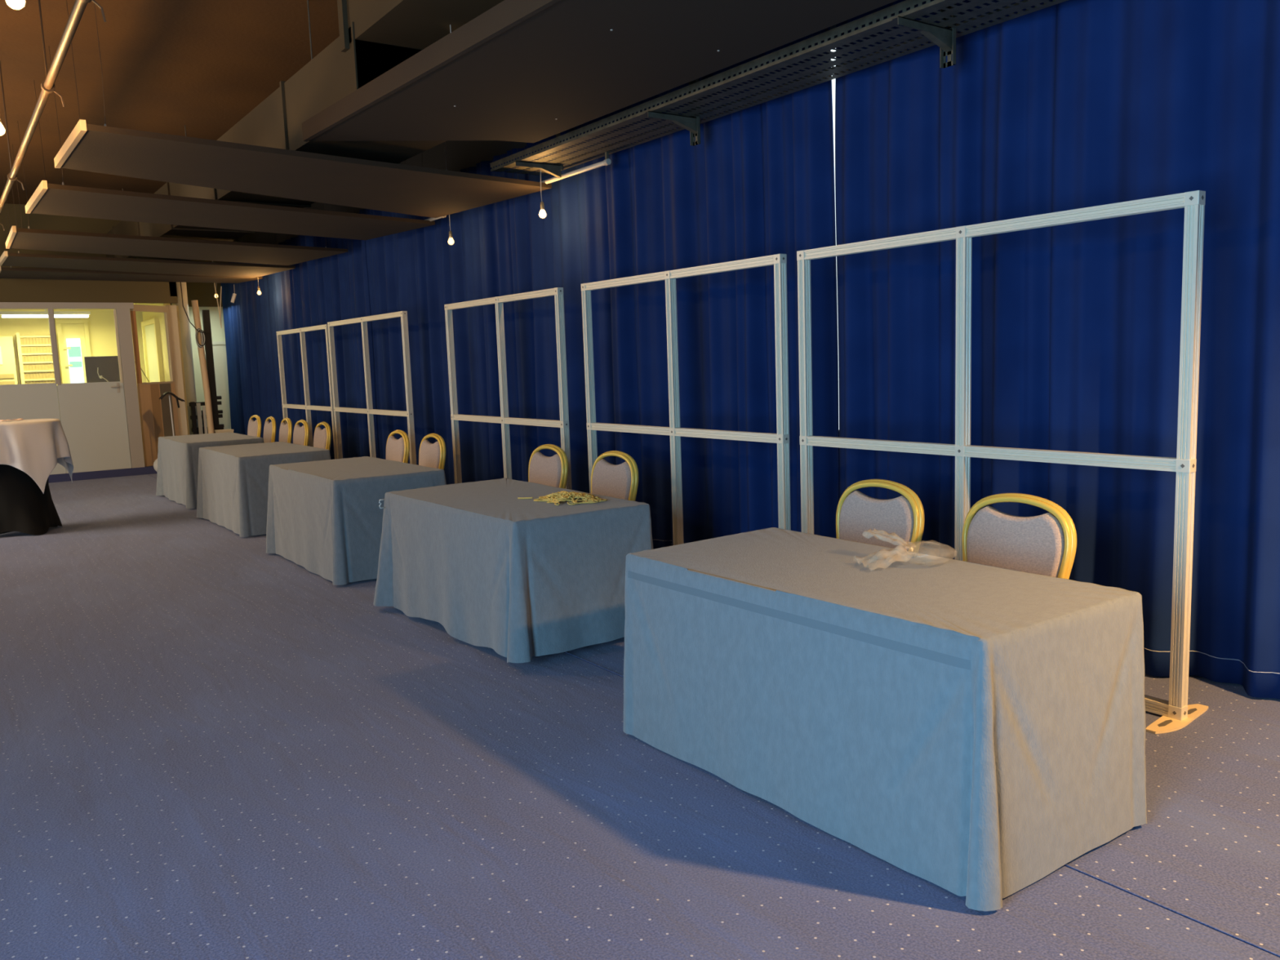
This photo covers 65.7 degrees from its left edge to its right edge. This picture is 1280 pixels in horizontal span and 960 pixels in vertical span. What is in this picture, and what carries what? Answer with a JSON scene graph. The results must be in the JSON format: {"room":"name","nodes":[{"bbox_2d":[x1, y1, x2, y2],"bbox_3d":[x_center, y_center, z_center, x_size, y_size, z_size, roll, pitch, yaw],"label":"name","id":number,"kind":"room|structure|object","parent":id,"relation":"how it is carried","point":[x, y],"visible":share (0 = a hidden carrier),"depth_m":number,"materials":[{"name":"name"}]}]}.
{"room":"exhibition hall","nodes":[
{"label":"exhibition hall","id":0,"kind":"room"},
{"bbox_2d":[0,385,66,475],"bbox_3d":[-11.696,-0.372,12.461,7.700,1.315,0.050,-7,9,-35],"label":"wall","id":1,"kind":"structure","parent":0,"point":[24,402],"depth_m":14.40,"materials":[{"name":"grey laminate"}]},
{"bbox_2d":[0,382,56,387],"bbox_3d":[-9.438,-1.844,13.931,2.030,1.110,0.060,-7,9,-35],"label":"window sill","id":2,"kind":"structure","parent":1,"relation":"in","point":[45,384],"depth_m":14.35,"materials":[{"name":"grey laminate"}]},
{"bbox_2d":[47,308,60,384],"bbox_3d":[-8.590,-1.952,14.533,0.060,1.100,0.100,-7,9,-35],"label":"trim","id":3,"kind":"structure","parent":1,"relation":"attached to","point":[50,311],"depth_m":14.49,"materials":[{"name":"beige"}]},
{"bbox_2d":[53,309,131,473],"bbox_3d":[-8.198,-1.333,14.815,0.871,2.405,0.116,-7,9,-35],"label":"door","id":4,"kind":"structure","parent":1,"relation":"in","point":[93,415],"depth_m":14.90,"materials":[{"name":"grey laminate"}]},
{"bbox_2d":[0,309,146,384],"bbox_3d":[-12.815,-1.332,15.432,9.470,2.800,0.100,-7,9,-35],"label":"wall","id":5,"kind":"structure","parent":0,"point":[101,326],"depth_m":17.41,"materials":[{"name":"yellow"}]},
{"bbox_2d":[55,320,91,383],"bbox_3d":[-9.859,-1.538,17.422,0.480,2.520,0.070,-7,9,-35],"label":"door","id":6,"kind":"structure","parent":5,"relation":"in","point":[73,345],"depth_m":17.31,"materials":[{"name":"yellow"}]},
{"bbox_2d":[133,303,153,305],"bbox_3d":[-11.991,-2.542,14.053,9.470,0.080,3.100,-7,9,-35],"label":"ceiling","id":7,"kind":"structure","parent":0,"point":[134,304],"depth_m":16.58,"materials":[{"name":"yellow"}]},
{"bbox_2d":[0,309,90,317],"bbox_3d":[-9.720,-2.752,16.211,1.280,0.187,0.100,-7,9,-35],"label":"ceiling light","id":8,"kind":"object","parent":7,"relation":"attached to","point":[4,313],"visible":0.9,"depth_m":16.15,"materials":[{"name":"white paint"}]},
{"bbox_2d":[142,303,170,381],"bbox_3d":[-8.160,-1.639,16.944,0.100,2.720,2.000,-7,9,-35],"label":"wall","id":9,"kind":"structure","parent":0,"point":[146,315],"depth_m":16.30,"materials":[{"name":"yellow"}]},
{"bbox_2d":[141,318,164,382],"bbox_3d":[-8.305,-1.508,17.025,0.070,2.450,1.280,-7,9,-35],"label":"door","id":10,"kind":"structure","parent":9,"relation":"in","point":[151,335],"depth_m":16.91,"materials":[{"name":"yellow"}]},
{"bbox_2d":[164,305,187,435],"bbox_3d":[-7.513,-1.507,16.099,0.160,2.620,0.140,-7,9,-35],"label":"trim","id":11,"kind":"structure","parent":9,"relation":"attached to","point":[179,384],"depth_m":16.02,"materials":[{"name":"beige paint"}]},
{"bbox_2d":[176,306,190,435],"bbox_3d":[-7.499,-1.528,16.268,0.060,2.620,0.080,-7,9,-35],"label":"trim","id":12,"kind":"structure","parent":9,"relation":"attached to","point":[177,307],"depth_m":16.21,"materials":[{"name":"beige"}]},
{"bbox_2d":[137,382,179,466],"bbox_3d":[-7.591,-0.896,15.687,0.046,1.285,0.761,0,7,16],"label":"wall","id":13,"kind":"structure","parent":0,"point":[155,412],"depth_m":15.55,"materials":[{"name":"brown laminate"}]},
{"bbox_2d":[0,302,175,384],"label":"window","id":14,"kind":"structure","parent":13,"relation":"in","point":[140,308],"depth_m":15.13,"materials":[{"name":"beige paint"}]},
{"bbox_2d":[48,465,157,483],"bbox_3d":[-11.105,0.268,12.953,9.100,0.115,0.160,-7,9,-35],"label":"baseboard","id":15,"kind":"structure","parent":13,"relation":"attached to","point":[146,469],"depth_m":14.96,"materials":[{"name":"blue"}]},
{"bbox_2d":[115,308,144,467],"bbox_3d":[-7.795,-1.391,15.157,0.180,2.420,0.120,-7,9,-35],"label":"trim","id":16,"kind":"structure","parent":13,"relation":"attached to","point":[123,315],"depth_m":15.11,"materials":[{"name":"beige"}]},
{"bbox_2d":[0,0,339,204],"bbox_3d":[-5.076,-3.111,5.807,11.400,0.150,26.200,-7,9,-35],"label":"ceiling","id":17,"kind":"structure","parent":0,"point":[202,66],"depth_m":8.02,"materials":[{"name":"brown paint"}]},
{"bbox_2d":[0,116,5,135],"bbox_3d":[-3.314,-2.379,5.018,0.060,1.230,0.058,-7,9,-35],"label":"bulb","id":18,"kind":"object","parent":17,"relation":"hanging from","point":[2,130],"visible":1,"depth_m":5.08,"materials":[{"name":"beige"}]},
{"bbox_2d":[5,0,25,9],"bbox_3d":[-2.137,-2.207,3.287,0.060,1.230,0.058,-7,9,-35],"label":"bulb","id":19,"kind":"object","parent":17,"relation":"hanging from","point":[14,4],"visible":1,"depth_m":3.35,"materials":[{"name":"beige"}]},
{"bbox_2d":[0,0,106,230],"bbox_3d":[-3.803,-2.602,6.151,0.105,1.031,18.800,-7,9,-35],"label":"ceiling pipe","id":20,"kind":"object","parent":17,"relation":"hanging from","point":[47,86],"visible":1,"depth_m":5.24,"materials":[{"name":"brown"}]},
{"bbox_2d":[0,204,262,283],"bbox_3d":[-7.470,-3.463,14.349,3.502,1.075,1.235,-9,10,-44],"label":"board","id":21,"kind":"object","parent":17,"relation":"hanging from","point":[5,273],"visible":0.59,"depth_m":14.04,"materials":[{"name":"beige"}]},
{"bbox_2d":[0,164,295,278],"bbox_3d":[-6.591,-3.345,13.146,1.649,1.075,3.689,5,10,44],"label":"board","id":22,"kind":"object","parent":17,"relation":"hanging from","point":[37,260],"visible":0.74,"depth_m":12.86,"materials":[{"name":"beige"}]},
{"bbox_2d":[257,280,261,294],"bbox_3d":[-5.729,-2.913,14.893,0.060,0.260,0.058,-7,9,-35],"label":"bulb","id":23,"kind":"object","parent":22,"relation":"hanging from","point":[259,292],"visible":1,"depth_m":14.89,"materials":[{"name":"beige"}]},
{"bbox_2d":[5,120,347,265],"bbox_3d":[-5.405,-3.171,11.402,1.803,1.075,3.768,5,10,43],"label":"board","id":24,"kind":"object","parent":17,"relation":"hanging from","point":[28,238],"visible":0.85,"depth_m":11.10,"materials":[{"name":"beige"}]},
{"bbox_2d":[180,282,209,333],"bbox_3d":[-7.235,-3.286,16.009,0.040,1.847,0.422,4,9,40],"label":"cable","id":25,"kind":"object","parent":17,"relation":"hanging from","point":[180,282],"visible":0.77,"depth_m":15.96,"materials":[{"name":"black plastic"}]},
{"bbox_2d":[212,261,222,328],"bbox_3d":[-6.947,-3.379,16.283,0.116,1.750,0.014,-7,9,-35],"label":"straps","id":26,"kind":"object","parent":17,"relation":"hanging from","point":[220,308],"visible":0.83,"depth_m":16.34,"materials":[{"name":"beige paint"}]},
{"bbox_2d":[25,48,435,239],"bbox_3d":[-3.765,-2.950,9.143,1.438,1.075,3.699,4,9,41],"label":"board","id":27,"kind":"object","parent":17,"relation":"hanging from","point":[62,199],"visible":0.88,"depth_m":8.84,"materials":[{"name":"beige"}]},
{"bbox_2d":[423,215,446,221],"bbox_3d":[-2.187,-2.654,10.076,0.044,0.097,0.940,-7,9,-35],"label":"fluorescent tube","id":28,"kind":"object","parent":27,"relation":"attached to","point":[431,219],"visible":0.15,"depth_m":9.88,"materials":[{"name":"grey"}]},
{"bbox_2d":[230,284,236,302],"bbox_3d":[-6.636,-3.038,16.169,0.103,0.300,0.056,-7,9,-35],"label":"spotlight","id":29,"kind":"object","parent":17,"relation":"hanging from","point":[233,296],"visible":1,"depth_m":16.16,"materials":[{"name":"beige"}]},
{"bbox_2d":[53,0,551,217],"bbox_3d":[-2.601,-2.794,7.550,1.903,1.075,3.655,5,10,45],"label":"board","id":30,"kind":"object","parent":17,"relation":"hanging from","point":[414,190],"visible":0.93,"depth_m":7.13,"materials":[{"name":"beige"}]},
{"bbox_2d":[106,0,504,261],"bbox_3d":[-2.257,-2.889,7.567,1.000,0.915,18.350,-7,9,-35],"label":"ventilation duct","id":31,"kind":"object","parent":17,"relation":"hanging from","point":[375,37],"visible":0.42,"depth_m":6.71,"materials":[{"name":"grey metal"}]},
{"bbox_2d":[444,141,453,244],"bbox_3d":[-1.816,-2.902,9.331,0.060,1.350,0.058,-7,9,-35],"label":"bulb","id":32,"kind":"object","parent":17,"relation":"hanging from","point":[451,241],"visible":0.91,"depth_m":9.39,"materials":[{"name":"beige"}]},
{"bbox_2d":[448,231,452,237],"bbox_3d":[-1.796,-2.329,9.402,0.032,0.065,0.032,-7,9,-35],"label":"socket","id":33,"kind":"object","parent":32,"relation":"attached to","point":[450,233],"depth_m":9.39,"materials":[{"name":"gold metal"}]},
{"bbox_2d":[302,0,897,142],"bbox_3d":[0.747,-2.486,3.619,1.470,0.955,8.400,-7,9,-35],"label":"board","id":34,"kind":"object","parent":17,"relation":"hanging from","point":[526,71],"visible":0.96,"depth_m":5.14,"materials":[{"name":"brown paint"}]},
{"bbox_2d":[489,0,1067,177],"bbox_3d":[1.458,-2.549,4.585,0.527,1.115,8.550,-7,9,-35],"label":"cable tray","id":35,"kind":"object","parent":17,"relation":"hanging from","point":[940,35],"visible":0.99,"depth_m":5.47,"materials":[{"name":"metal"}]},
{"bbox_2d":[538,169,546,217],"bbox_3d":[-0.791,-2.300,7.977,0.060,0.377,0.058,-7,9,-35],"label":"bulb","id":36,"kind":"object","parent":35,"relation":"hanging from","point":[542,214],"visible":1,"depth_m":7.98,"materials":[{"name":"beige"}]},
{"bbox_2d":[540,201,544,209],"bbox_3d":[-0.788,-2.210,7.988,0.032,0.065,0.032,-7,9,-35],"label":"socket","id":37,"kind":"object","parent":36,"relation":"attached to","point":[542,207],"depth_m":7.98,"materials":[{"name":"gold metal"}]},
{"bbox_2d":[541,151,611,183],"bbox_3d":[-0.622,-2.438,7.888,0.044,0.097,1.340,-7,9,-35],"label":"fluorescent tube","id":38,"kind":"object","parent":35,"relation":"attached to","point":[606,162],"visible":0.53,"depth_m":7.62,"materials":[{"name":"grey"}]},
{"bbox_2d":[188,306,225,425],"bbox_3d":[-7.966,-1.805,18.238,1.730,2.720,0.100,-7,9,-35],"label":"wall","id":39,"kind":"structure","parent":0,"point":[218,334],"depth_m":18.13,"materials":[{"name":"white"}]},
{"bbox_2d":[0,203,237,306],"bbox_3d":[-11.133,-3.168,14.235,11.200,1.380,2.700,-7,9,-35],"label":"trim","id":40,"kind":"structure","parent":39,"relation":"attached to","point":[11,290],"depth_m":14.60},
{"bbox_2d":[204,341,231,429],"bbox_3d":[-7.611,-1.522,18.420,0.800,2.090,0.060,-7,9,-35],"label":"door","id":41,"kind":"structure","parent":39,"relation":"in","point":[220,356],"depth_m":18.30,"materials":[{"name":"white paint"}]},
{"bbox_2d":[237,24,839,437],"bbox_3d":[-0.589,-1.588,9.166,0.150,4.000,26.200,-7,9,-35],"label":"wall","id":42,"kind":"structure","parent":0,"point":[460,154],"depth_m":10.86,"materials":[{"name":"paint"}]},
{"bbox_2d":[831,49,839,429],"bbox_3d":[1.321,-1.551,6.484,0.020,2.450,0.670,-7,9,-35],"label":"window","id":43,"kind":"structure","parent":42,"relation":"in","point":[833,80],"depth_m":6.43,"materials":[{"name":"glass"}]},
{"bbox_2d":[0,469,1279,959],"bbox_3d":[-4.934,0.980,6.311,11.400,0.102,26.200,-7,9,-35],"label":"floor","id":44,"kind":"structure","parent":0,"point":[213,746],"depth_m":3.37,"materials":[{"name":"carpet"}]},
{"bbox_2d":[0,336,17,385],"bbox_3d":[-10.706,-1.272,16.645,0.480,2.240,0.350,-7,9,-35],"label":"tall cabinet","id":45,"kind":"object","parent":44,"relation":"on","point":[8,375],"visible":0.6,"depth_m":16.50,"materials":[{"name":"yellow"}]},
{"bbox_2d":[0,464,62,535],"bbox_3d":[-6.205,-0.024,9.867,0.830,1.102,0.830,-7,9,-35],"label":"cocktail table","id":46,"kind":"object","parent":44,"relation":"on","point":[24,508],"visible":0.66,"depth_m":9.67,"materials":[{"name":"black fabric"}]},
{"bbox_2d":[0,418,73,493],"bbox_3d":[-6.216,-0.231,9.837,0.971,0.698,0.958,-2,7,0],"label":"tablecloth","id":47,"kind":"object","parent":46,"relation":"on","point":[34,447],"visible":0.98,"depth_m":9.58,"materials":[{"name":"white fabric"}]},
{"bbox_2d":[0,417,22,421],"bbox_3d":[-6.295,-0.604,9.930,0.200,0.018,0.121,-7,9,-35],"label":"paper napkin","id":48,"kind":"object","parent":47,"relation":"on","point":[20,419],"visible":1,"depth_m":9.91,"materials":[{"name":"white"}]},
{"bbox_2d":[14,333,60,416],"bbox_3d":[-10.261,-1.363,17.010,0.560,2.300,0.300,-7,9,-35],"label":"tall cabinet","id":49,"kind":"object","parent":44,"relation":"on","point":[34,353],"visible":0.44,"depth_m":16.81,"materials":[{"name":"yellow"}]},
{"bbox_2d":[19,335,50,337],"bbox_3d":[-10.226,-2.427,16.776,0.460,0.025,0.030,-7,9,-35],"label":"shelf","id":50,"kind":"object","parent":49,"relation":"attached to","point":[20,336],"depth_m":16.77,"materials":[{"name":"yellow"}]},
{"bbox_2d":[21,344,51,346],"bbox_3d":[-10.221,-2.283,16.794,0.460,0.025,0.030,-7,9,-35],"label":"shelf","id":51,"kind":"object","parent":49,"relation":"attached to","point":[21,344],"depth_m":16.78,"materials":[{"name":"yellow"}]},
{"bbox_2d":[22,352,52,355],"bbox_3d":[-10.216,-2.139,16.811,0.460,0.025,0.030,-7,9,-35],"label":"shelf","id":52,"kind":"object","parent":49,"relation":"attached to","point":[23,353],"depth_m":16.81,"materials":[{"name":"yellow"}]},
{"bbox_2d":[22,361,53,363],"bbox_3d":[-10.211,-1.995,16.829,0.460,0.025,0.030,-7,9,-35],"label":"shelf","id":53,"kind":"object","parent":49,"relation":"attached to","point":[23,362],"depth_m":16.81,"materials":[{"name":"yellow"}]},
{"bbox_2d":[23,369,53,372],"bbox_3d":[-10.206,-1.851,16.847,0.460,0.025,0.030,-7,9,-35],"label":"shelf","id":54,"kind":"object","parent":49,"relation":"attached to","point":[24,371],"depth_m":16.84,"materials":[{"name":"yellow"}]},
{"bbox_2d":[24,378,54,381],"bbox_3d":[-10.201,-1.707,16.865,0.460,0.025,0.030,-7,9,-35],"label":"shelf","id":55,"kind":"object","parent":49,"relation":"attached to","point":[25,380],"depth_m":16.85,"materials":[{"name":"yellow"}]},
{"bbox_2d":[153,458,157,471],"bbox_3d":[-7.321,-0.133,15.242,0.269,0.450,0.208,-7,9,-35],"label":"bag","id":56,"kind":"object","parent":44,"relation":"on","point":[155,463],"visible":0.07,"depth_m":15.16,"materials":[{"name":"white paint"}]},
{"bbox_2d":[159,391,185,435],"bbox_3d":[-7.233,-0.747,15.413,0.340,1.260,0.260,-7,9,-35],"label":"coat rack","id":57,"kind":"object","parent":44,"relation":"on","point":[166,393],"visible":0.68,"depth_m":15.36,"materials":[{"name":"black"}]},
{"bbox_2d":[171,281,198,435],"bbox_3d":[-7.663,-1.871,16.721,0.280,3.200,0.280,-7,9,-35],"label":"pillar","id":58,"kind":"structure","parent":44,"relation":"on","point":[184,324],"depth_m":16.61,"materials":[{"name":"white paint"}]},
{"bbox_2d":[195,403,207,434],"bbox_3d":[-7.332,-0.778,16.640,0.130,1.030,0.030,-7,9,-35],"label":"stack","id":59,"kind":"object","parent":44,"relation":"on","point":[198,405],"visible":0.5,"depth_m":16.59,"materials":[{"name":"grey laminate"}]},
{"bbox_2d":[191,300,214,433],"bbox_3d":[-7.266,-1.618,16.517,0.207,2.724,0.194,-2,7,-1],"label":"paper roll","id":60,"kind":"object","parent":44,"relation":"on","point":[194,303],"depth_m":16.48,"materials":[{"name":"beige"}]},
{"bbox_2d":[188,310,223,434],"bbox_3d":[-7.332,-1.560,16.680,0.510,2.570,0.070,-7,9,-35],"label":"rack","id":61,"kind":"object","parent":44,"relation":"on","point":[216,413],"visible":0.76,"depth_m":16.67,"materials":[{"name":"black"}]},
{"bbox_2d":[155,431,264,508],"bbox_3d":[-5.218,-0.145,12.034,1.000,0.753,1.818,-7,9,-35],"label":"covered table","id":62,"kind":"object","parent":44,"relation":"on","point":[177,455],"visible":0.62,"depth_m":11.56,"materials":[{"name":"grey fabric"},{"name":"pale grey laminate"},{"name":"galvanised steel"}]},
{"bbox_2d":[214,428,233,433],"bbox_3d":[-6.848,-0.540,16.387,0.250,0.585,0.210,-7,9,-35],"label":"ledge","id":63,"kind":"object","parent":44,"relation":"on","point":[230,430],"visible":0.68,"depth_m":16.29,"materials":[{"name":"beige paint"}]},
{"bbox_2d":[247,414,261,437],"bbox_3d":[-5.473,-0.418,13.622,0.481,0.929,0.504,-7,9,-37],"label":"banquet chair","id":64,"kind":"object","parent":44,"relation":"on","point":[254,428],"visible":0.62,"depth_m":13.59,"materials":[{"name":"gold metal"}]},
{"bbox_2d":[196,441,330,537],"bbox_3d":[-3.819,0.055,10.019,0.977,0.753,1.766,-7,9,-35],"label":"covered table","id":65,"kind":"object","parent":44,"relation":"on","point":[233,480],"visible":0.67,"depth_m":9.41,"materials":[{"name":"grey fabric"},{"name":"pale grey laminate"},{"name":"galvanised steel"}]},
{"bbox_2d":[263,416,275,442],"bbox_3d":[-5.036,-0.358,13.011,0.481,0.929,0.504,-7,8,-33],"label":"banquet chair","id":66,"kind":"object","parent":44,"relation":"on","point":[269,428],"visible":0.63,"depth_m":12.95,"materials":[{"name":"gold metal"}]},
{"bbox_2d":[279,417,292,443],"bbox_3d":[-4.643,-0.308,12.495,0.481,0.929,0.504,-6,8,-32],"label":"banquet chair","id":67,"kind":"object","parent":44,"relation":"on","point":[286,429],"visible":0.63,"depth_m":12.43,"materials":[{"name":"gold metal"}]},
{"bbox_2d":[220,208,379,459],"bbox_3d":[-5.385,-1.873,15.145,0.195,3.408,7.300,-7,9,-35],"label":"curtain","id":68,"kind":"object","parent":44,"relation":"on","point":[323,291],"visible":0.64,"depth_m":14.27,"materials":[{"name":"blue fabric"}]},
{"bbox_2d":[293,419,309,445],"bbox_3d":[-4.234,-0.245,11.872,0.481,0.929,0.504,-7,9,-35],"label":"banquet chair","id":69,"kind":"object","parent":44,"relation":"on","point":[300,434],"visible":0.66,"depth_m":11.83,"materials":[{"name":"gold metal"}]},
{"bbox_2d":[275,324,337,459],"bbox_3d":[-4.335,-0.943,12.927,0.430,2.055,2.185,-7,9,-35],"label":"frame","id":70,"kind":"object","parent":44,"relation":"on","point":[307,406],"visible":0.59,"depth_m":12.86,"materials":[{"name":"silver metal"}]},
{"bbox_2d":[313,422,331,450],"bbox_3d":[-3.770,-0.181,11.223,0.481,0.929,0.504,-7,9,-35],"label":"banquet chair","id":71,"kind":"object","parent":44,"relation":"on","point":[322,437],"visible":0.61,"depth_m":11.19,"materials":[{"name":"gold metal"}]},
{"bbox_2d":[266,456,446,585],"bbox_3d":[-2.270,0.269,7.845,0.973,0.753,1.767,-7,9,-35],"label":"covered table","id":72,"kind":"object","parent":44,"relation":"on","point":[325,517],"visible":0.73,"depth_m":7.23,"materials":[{"name":"grey fabric"},{"name":"pale grey laminate"},{"name":"galvanised steel"}]},
{"bbox_2d":[327,311,416,464],"bbox_3d":[-3.006,-0.769,11.067,0.430,2.075,2.359,-7,9,-35],"label":"frame","id":73,"kind":"object","parent":44,"relation":"on","point":[369,411],"visible":0.71,"depth_m":11.00,"materials":[{"name":"silver metal"}]},
{"bbox_2d":[386,429,409,463],"bbox_3d":[-2.449,0.007,9.325,0.481,0.929,0.504,-7,9,-35],"label":"banquet chair","id":74,"kind":"object","parent":44,"relation":"on","point":[397,450],"visible":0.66,"depth_m":9.30,"materials":[{"name":"gold metal"}]},
{"bbox_2d":[418,433,445,470],"bbox_3d":[-1.985,0.071,8.676,0.481,0.929,0.504,-7,9,-35],"label":"banquet chair","id":75,"kind":"object","parent":44,"relation":"on","point":[430,455],"visible":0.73,"depth_m":8.66,"materials":[{"name":"gold metal"}]},
{"bbox_2d":[444,287,572,489],"bbox_3d":[-1.161,-0.516,8.489,0.430,2.075,2.105,-7,9,-35],"label":"frame","id":76,"kind":"object","parent":44,"relation":"on","point":[563,424],"visible":0.58,"depth_m":8.39,"materials":[{"name":"silver metal"}]},
{"bbox_2d":[373,477,653,662],"bbox_3d":[-0.791,0.473,5.772,1.081,0.753,1.859,-7,9,-35],"label":"covered table","id":77,"kind":"object","parent":44,"relation":"on","point":[522,580],"visible":0.91,"depth_m":5.18,"materials":[{"name":"grey blue-grey woven tablecloth fabric"}]},
{"bbox_2d":[378,498,384,508],"bbox_3d":[-1.595,0.147,6.120,0.038,0.058,0.007,-7,9,-35],"label":"clip","id":78,"kind":"object","parent":77,"relation":"attached to","point":[382,499],"visible":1,"depth_m":6.12,"materials":[{"name":"white paint"}]},
{"bbox_2d":[517,490,607,505],"bbox_3d":[-0.404,0.085,5.557,0.360,0.046,0.497,-7,9,-38],"label":"string tangle","id":79,"kind":"object","parent":77,"relation":"on","point":[556,497],"visible":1,"depth_m":5.46,"materials":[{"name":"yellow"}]},
{"bbox_2d":[528,444,568,488],"bbox_3d":[-0.816,0.223,7.111,0.481,0.929,0.504,-7,9,-36],"label":"banquet chair","id":80,"kind":"object","parent":44,"relation":"on","point":[553,471],"visible":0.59,"depth_m":7.11,"materials":[{"name":"gold metal"}]},
{"bbox_2d":[363,26,839,549],"bbox_3d":[-1.039,-1.276,9.084,0.193,3.408,7.664,-7,9,-35],"label":"curtain","id":81,"kind":"object","parent":44,"relation":"on","point":[758,181],"visible":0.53,"depth_m":7.50,"materials":[{"name":"blue fabric"}]},
{"bbox_2d":[591,450,638,501],"bbox_3d":[-0.318,0.292,6.414,0.481,0.929,0.504,-7,9,-36],"label":"banquet chair","id":82,"kind":"object","parent":44,"relation":"on","point":[620,481],"visible":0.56,"depth_m":6.42,"materials":[{"name":"gold metal"}]},
{"bbox_2d":[581,253,791,545],"bbox_3d":[0.232,-0.324,6.540,0.430,2.075,2.158,-7,9,-35],"label":"frame","id":83,"kind":"object","parent":44,"relation":"on","point":[779,261],"visible":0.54,"depth_m":6.42,"materials":[{"name":"silver metal"}]},
{"bbox_2d":[835,479,924,552],"bbox_3d":[0.957,0.481,4.520,0.481,0.929,0.504,-7,9,-36],"label":"banquet chair","id":84,"kind":"object","parent":44,"relation":"on","point":[898,522],"visible":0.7,"depth_m":4.54,"materials":[{"name":"gold metal"}]},
{"bbox_2d":[622,527,1146,911],"bbox_3d":[0.767,0.690,3.573,0.909,0.754,1.766,-7,9,-35],"label":"covered table","id":85,"kind":"object","parent":44,"relation":"on","point":[975,731],"visible":1,"depth_m":3.02,"materials":[{"name":"grey blue-grey woven tablecloth fabric"}]},
{"bbox_2d":[796,190,1208,733],"bbox_3d":[1.535,-0.145,4.719,0.430,2.075,2.190,-7,9,-35],"label":"frame","id":86,"kind":"object","parent":44,"relation":"on","point":[1176,713],"visible":0.74,"depth_m":4.19,"materials":[{"name":"silver metal"}]},
{"bbox_2d":[961,493,1076,579],"bbox_3d":[1.377,0.539,3.933,0.481,0.929,0.504,-7,9,-37],"label":"banquet chair","id":87,"kind":"object","parent":44,"relation":"on","point":[1046,544],"visible":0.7,"depth_m":3.96,"materials":[{"name":"gold metal"}]},
{"bbox_2d":[835,0,1279,699],"bbox_3d":[3.278,-0.681,3.039,0.198,3.408,7.237,-7,9,-35],"label":"curtain","id":88,"kind":"object","parent":44,"relation":"on","point":[1069,104],"visible":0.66,"depth_m":4.65,"materials":[{"name":"blue fabric"}]},
{"bbox_3d":[-8.577,-0.874,16.289,0.940,1.390,0.540,-7,9,-35],"label":"countertop","id":89,"kind":"structure","parent":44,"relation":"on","visible":0},
{"bbox_2d":[97,367,108,382],"bbox_3d":[-8.602,-1.671,15.946,0.216,0.285,0.080,-7,9,-35],"label":"desk lamp","id":90,"kind":"object","parent":89,"relation":"on","point":[100,376],"visible":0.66,"depth_m":15.89,"materials":[{"name":"white metal"}]},
{"bbox_2d":[84,355,149,382],"bbox_3d":[-8.546,-1.796,16.196,0.905,0.460,0.180,-7,9,-35],"label":"screen","id":91,"kind":"object","parent":89,"relation":"on","point":[108,366],"visible":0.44,"depth_m":16.05,"materials":[{"name":"grey"}]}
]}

